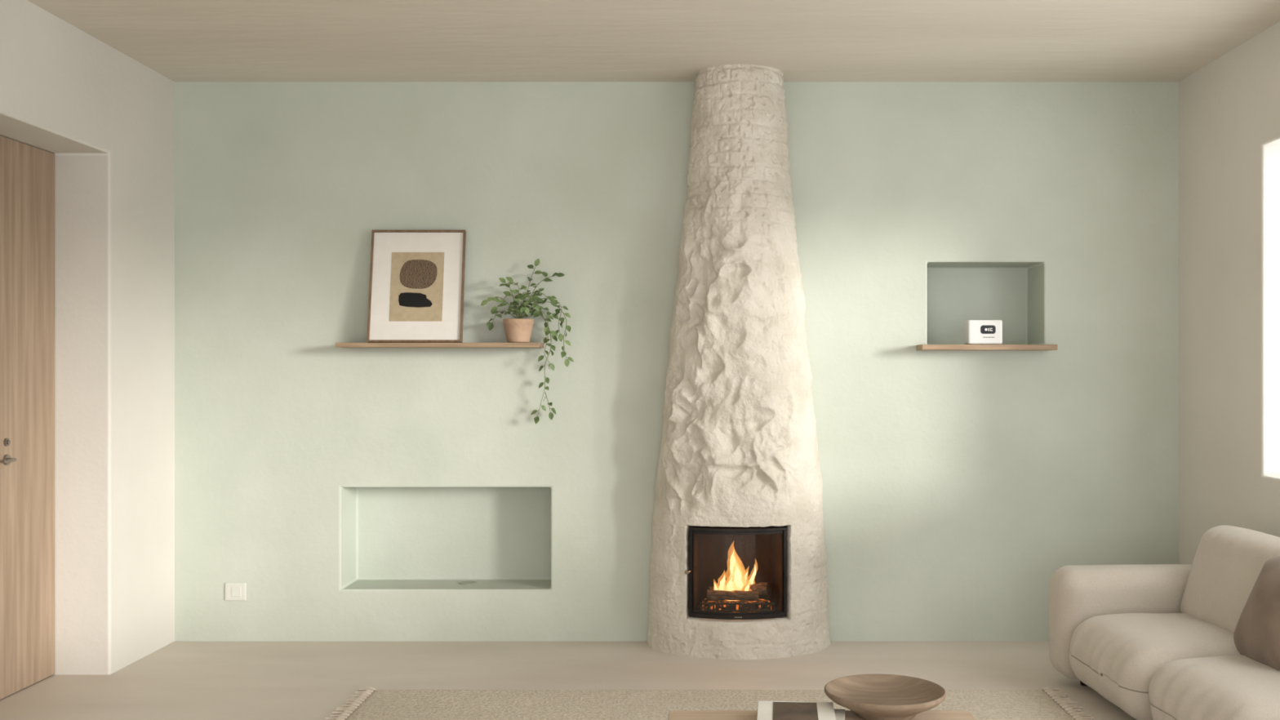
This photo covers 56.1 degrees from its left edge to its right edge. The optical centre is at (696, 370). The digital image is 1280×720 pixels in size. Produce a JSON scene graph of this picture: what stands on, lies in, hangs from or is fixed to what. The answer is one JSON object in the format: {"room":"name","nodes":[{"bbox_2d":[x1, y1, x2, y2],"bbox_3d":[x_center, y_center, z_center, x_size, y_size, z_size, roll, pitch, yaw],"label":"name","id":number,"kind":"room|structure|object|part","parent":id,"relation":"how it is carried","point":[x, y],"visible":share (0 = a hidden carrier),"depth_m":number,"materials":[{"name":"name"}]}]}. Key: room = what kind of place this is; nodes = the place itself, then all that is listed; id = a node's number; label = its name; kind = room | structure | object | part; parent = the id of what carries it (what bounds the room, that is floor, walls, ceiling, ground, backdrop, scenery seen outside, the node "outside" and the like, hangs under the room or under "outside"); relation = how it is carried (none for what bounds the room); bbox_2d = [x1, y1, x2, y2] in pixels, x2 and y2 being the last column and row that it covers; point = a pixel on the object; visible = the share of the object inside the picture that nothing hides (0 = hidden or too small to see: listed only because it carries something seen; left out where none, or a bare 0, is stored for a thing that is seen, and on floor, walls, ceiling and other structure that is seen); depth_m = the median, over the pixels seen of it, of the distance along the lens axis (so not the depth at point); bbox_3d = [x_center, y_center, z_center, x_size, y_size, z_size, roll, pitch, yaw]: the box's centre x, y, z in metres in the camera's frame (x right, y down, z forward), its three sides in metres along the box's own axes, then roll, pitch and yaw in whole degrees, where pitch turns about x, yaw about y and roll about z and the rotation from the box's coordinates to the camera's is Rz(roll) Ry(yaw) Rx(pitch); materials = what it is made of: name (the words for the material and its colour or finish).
{"room":"living room","nodes":[
{"label":"living room","id":0,"kind":"room"},
{"bbox_2d":[0,0,174,675],"bbox_3d":[-2.660,-0.044,2.188,0.285,2.698,7.200,0,0,0],"label":"wall","id":1,"kind":"structure","parent":0,"point":[106,117],"depth_m":5.15,"materials":[{"name":"beige paint"}]},
{"bbox_2d":[0,135,54,699],"bbox_3d":[-2.751,0.185,4.700,0.082,2.232,0.896,0,0,0],"label":"door","id":2,"kind":"structure","parent":1,"relation":"in","point":[27,172],"depth_m":4.93,"materials":[{"name":"brown wood"}]},
{"bbox_3d":[-2.731,0.355,4.750,0.042,0.042,0.101,0,0,0],"label":"handle","id":3,"kind":"part","parent":2,"relation":"part of","materials":[{"name":"metal"}]},
{"bbox_2d":[0,641,1136,719],"bbox_3d":[-0.246,1.345,2.188,5.143,0.080,7.200,0,0,0],"label":"floor","id":4,"kind":"structure","parent":0,"point":[179,680],"depth_m":5.15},
{"bbox_2d":[324,686,1093,719],"bbox_3d":[0.050,1.295,3.838,2.870,0.018,2.115,0,0,0],"label":"area rug","id":5,"kind":"object","parent":4,"relation":"on","point":[1046,703],"visible":0.87,"depth_m":4.66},
{"bbox_2d":[667,710,976,719],"bbox_3d":[0.341,1.119,2.952,0.838,0.347,0.780,0,0,0],"label":"coffee table","id":6,"kind":"object","parent":5,"relation":"on","point":[677,714],"visible":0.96,"depth_m":3.29,"materials":[{"name":"brown wood"}]},
{"bbox_2d":[834,708,844,719],"bbox_3d":[0.276,0.935,3.178,0.225,0.018,0.250,0,0,9],"label":"book","id":7,"kind":"object","parent":6,"relation":"on","point":[839,713],"visible":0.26,"depth_m":3.24,"materials":[{"name":"paper"}]},
{"bbox_2d":[756,700,835,719],"bbox_3d":[0.264,0.918,3.188,0.205,0.016,0.235,0,0,4],"label":"picture book","id":8,"kind":"object","parent":7,"relation":"on","point":[766,710],"visible":1,"depth_m":3.21,"materials":[{"name":"paper"}]},
{"bbox_2d":[773,702,818,719],"bbox_3d":[0.262,0.911,3.184,0.119,0.001,0.219,0,0,4],"label":"picture","id":9,"kind":"object","parent":8,"relation":"on","point":[781,710],"depth_m":3.21},
{"bbox_2d":[824,674,946,719],"bbox_3d":[0.517,0.909,3.296,0.331,0.070,0.331,0,0,0],"label":"wooden bowl","id":10,"kind":"object","parent":6,"relation":"on","point":[869,696],"visible":1,"depth_m":3.32,"materials":[{"name":"brown wood"}]},
{"bbox_2d":[647,64,831,659],"bbox_3d":[0.202,-0.044,5.589,0.882,2.698,0.396,0,0,0],"label":"fireplace","id":11,"kind":"object","parent":4,"relation":"on","point":[738,462],"visible":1,"depth_m":5.48,"materials":[{"name":"white paint"}]},
{"bbox_3d":[-0.039,0.917,5.473,0.020,0.020,0.037,0,0,22],"label":"door knob","id":12,"kind":"part","parent":11,"relation":"part of","materials":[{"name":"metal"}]},
{"bbox_2d":[706,584,726,590],"bbox_3d":[0.118,1.040,5.688,0.136,0.052,0.047,0,0,-26],"label":"log","id":13,"kind":"object","parent":11,"relation":"on","point":[712,588],"visible":0.12,"depth_m":5.66,"materials":[{"name":"brown wood"}]},
{"bbox_2d":[706,589,758,600],"bbox_3d":[0.168,1.045,5.578,0.241,0.050,0.047,0,0,3],"label":"log","id":14,"kind":"object","parent":11,"relation":"on","point":[711,594],"visible":1,"depth_m":5.56,"materials":[{"name":"brown wood"}]},
{"bbox_2d":[714,550,755,600],"bbox_3d":[0.179,0.932,5.617,0.216,0.275,0.108,0,0,0],"label":"fire","id":15,"kind":"object","parent":11,"relation":"on","point":[736,582],"visible":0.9,"depth_m":5.61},
{"bbox_3d":[0.188,0.922,5.468,0.448,0.408,0.083,0,0,0],"label":"stove door","id":16,"kind":"part","parent":11,"relation":"part of","materials":[{"name":"black glass"}]},
{"bbox_2d":[741,582,768,594],"bbox_3d":[0.255,1.026,5.642,0.168,0.067,0.055,0,0,19],"label":"log","id":17,"kind":"object","parent":11,"relation":"on","point":[762,588],"visible":0.55,"depth_m":5.61,"materials":[{"name":"brown wood"}]},
{"bbox_2d":[1048,524,1279,719],"bbox_3d":[1.889,0.958,3.810,0.742,0.695,2.611,0,0,-2],"label":"sofa","id":18,"kind":"object","parent":4,"relation":"on","point":[1156,642],"visible":0.9,"depth_m":4.45,"materials":[{"name":"fabric"}]},
{"bbox_3d":[1.843,1.044,4.994,0.730,0.464,0.241,0,0,-2],"label":"armrest","id":19,"kind":"part","parent":18,"relation":"part of","materials":[{"name":"fabric"}]},
{"bbox_2d":[1069,613,1240,719],"bbox_3d":[1.826,1.111,4.523,0.679,0.318,0.733,0,0,-2],"label":"seat cushion","id":20,"kind":"object","parent":18,"relation":"on","point":[1117,655],"depth_m":4.39,"materials":[{"name":"fabric"}]},
{"bbox_2d":[1148,654,1279,719],"bbox_3d":[1.872,1.112,3.809,0.679,0.315,0.733,0,0,-2],"label":"seat cushion","id":21,"kind":"object","parent":18,"relation":"on","point":[1240,686],"depth_m":3.80,"materials":[{"name":"fabric"}]},
{"bbox_2d":[1180,524,1279,633],"bbox_3d":[2.080,0.829,4.534,0.282,0.438,0.721,0,0,-2],"label":"cushion","id":22,"kind":"object","parent":18,"relation":"on","point":[1228,561],"depth_m":4.53,"materials":[{"name":"fabric"}]},
{"bbox_2d":[1233,555,1279,671],"bbox_3d":[1.935,0.800,3.958,0.214,0.340,0.370,0,0,-3],"label":"throw pillow","id":23,"kind":"object","parent":18,"relation":"on","point":[1256,635],"visible":0.98,"depth_m":3.95,"materials":[{"name":"beige fabric"}]},
{"bbox_2d":[27,0,1279,81],"bbox_3d":[-0.097,-1.433,2.188,4.843,0.080,7.200,0,0,0],"label":"ceiling","id":24,"kind":"structure","parent":0,"point":[179,40],"depth_m":4.97,"materials":[{"name":"paint"}]},
{"bbox_2d":[174,81,1178,641],"bbox_3d":[-0.097,-0.044,5.938,4.843,2.698,0.300,0,0,0],"label":"wall","id":25,"kind":"structure","parent":0,"point":[352,492],"depth_m":5.79,"materials":[{"name":"green paint"}]},
{"bbox_2d":[225,582,246,600],"bbox_3d":[-2.222,1.065,5.783,0.102,0.086,0.010,0,0,0],"label":"wall switch","id":26,"kind":"object","parent":25,"relation":"attached to","point":[233,591],"visible":1,"depth_m":5.78,"materials":[{"name":"plastic"}]},
{"bbox_2d":[335,342,544,347],"bbox_3d":[-1.210,-0.120,5.688,0.948,0.022,0.199,0,0,0],"label":"wall shelf","id":27,"kind":"object","parent":25,"relation":"attached to","point":[337,344],"visible":1,"depth_m":5.59,"materials":[{"name":"brown wood"}]},
{"bbox_2d":[366,230,466,342],"bbox_3d":[-1.330,-0.403,5.704,0.447,0.541,0.111,0,0,0],"label":"framed print","id":28,"kind":"object","parent":27,"relation":"on","point":[416,285],"visible":1,"depth_m":5.70,"materials":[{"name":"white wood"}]},
{"bbox_2d":[480,258,573,423],"bbox_3d":[-0.799,-0.140,5.666,0.435,0.786,0.207,0,0,0],"label":"potted plant","id":29,"kind":"object","parent":27,"relation":"on","point":[519,330],"visible":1,"depth_m":5.66,"materials":[{"name":"green plant"}]},
{"bbox_3d":[-0.844,-0.188,5.683,0.146,0.112,0.146,0,0,0],"label":"pot","id":30,"kind":"part","parent":29,"relation":"part of","materials":[{"name":"ceramic"}]},
{"bbox_2d":[458,581,476,584],"bbox_3d":[-1.135,1.052,5.958,0.088,0.004,0.088,0,0,0],"label":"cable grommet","id":31,"kind":"object","parent":25,"relation":"attached to","point":[461,582],"visible":1,"depth_m":5.95,"materials":[{"name":"plastic"}]},
{"bbox_2d":[916,344,1057,350],"bbox_3d":[1.378,-0.111,5.713,0.636,0.026,0.149,0,0,0],"label":"wall shelf","id":32,"kind":"object","parent":25,"relation":"attached to","point":[920,347],"visible":1,"depth_m":5.64,"materials":[{"name":"brown wood"}]},
{"bbox_2d":[964,320,1002,344],"bbox_3d":[1.363,-0.182,5.712,0.162,0.115,0.103,0,0,0],"label":"display box","id":33,"kind":"object","parent":32,"relation":"on","point":[975,331],"visible":0.98,"depth_m":5.66,"materials":[{"name":"white plastic"}]},
{"bbox_2d":[1178,21,1279,564],"bbox_3d":[2.450,-0.044,2.188,0.250,2.698,7.200,0,0,0],"label":"wall","id":34,"kind":"structure","parent":0,"point":[1229,107],"depth_m":5.25,"materials":[{"name":"beige paint"}]}
]}

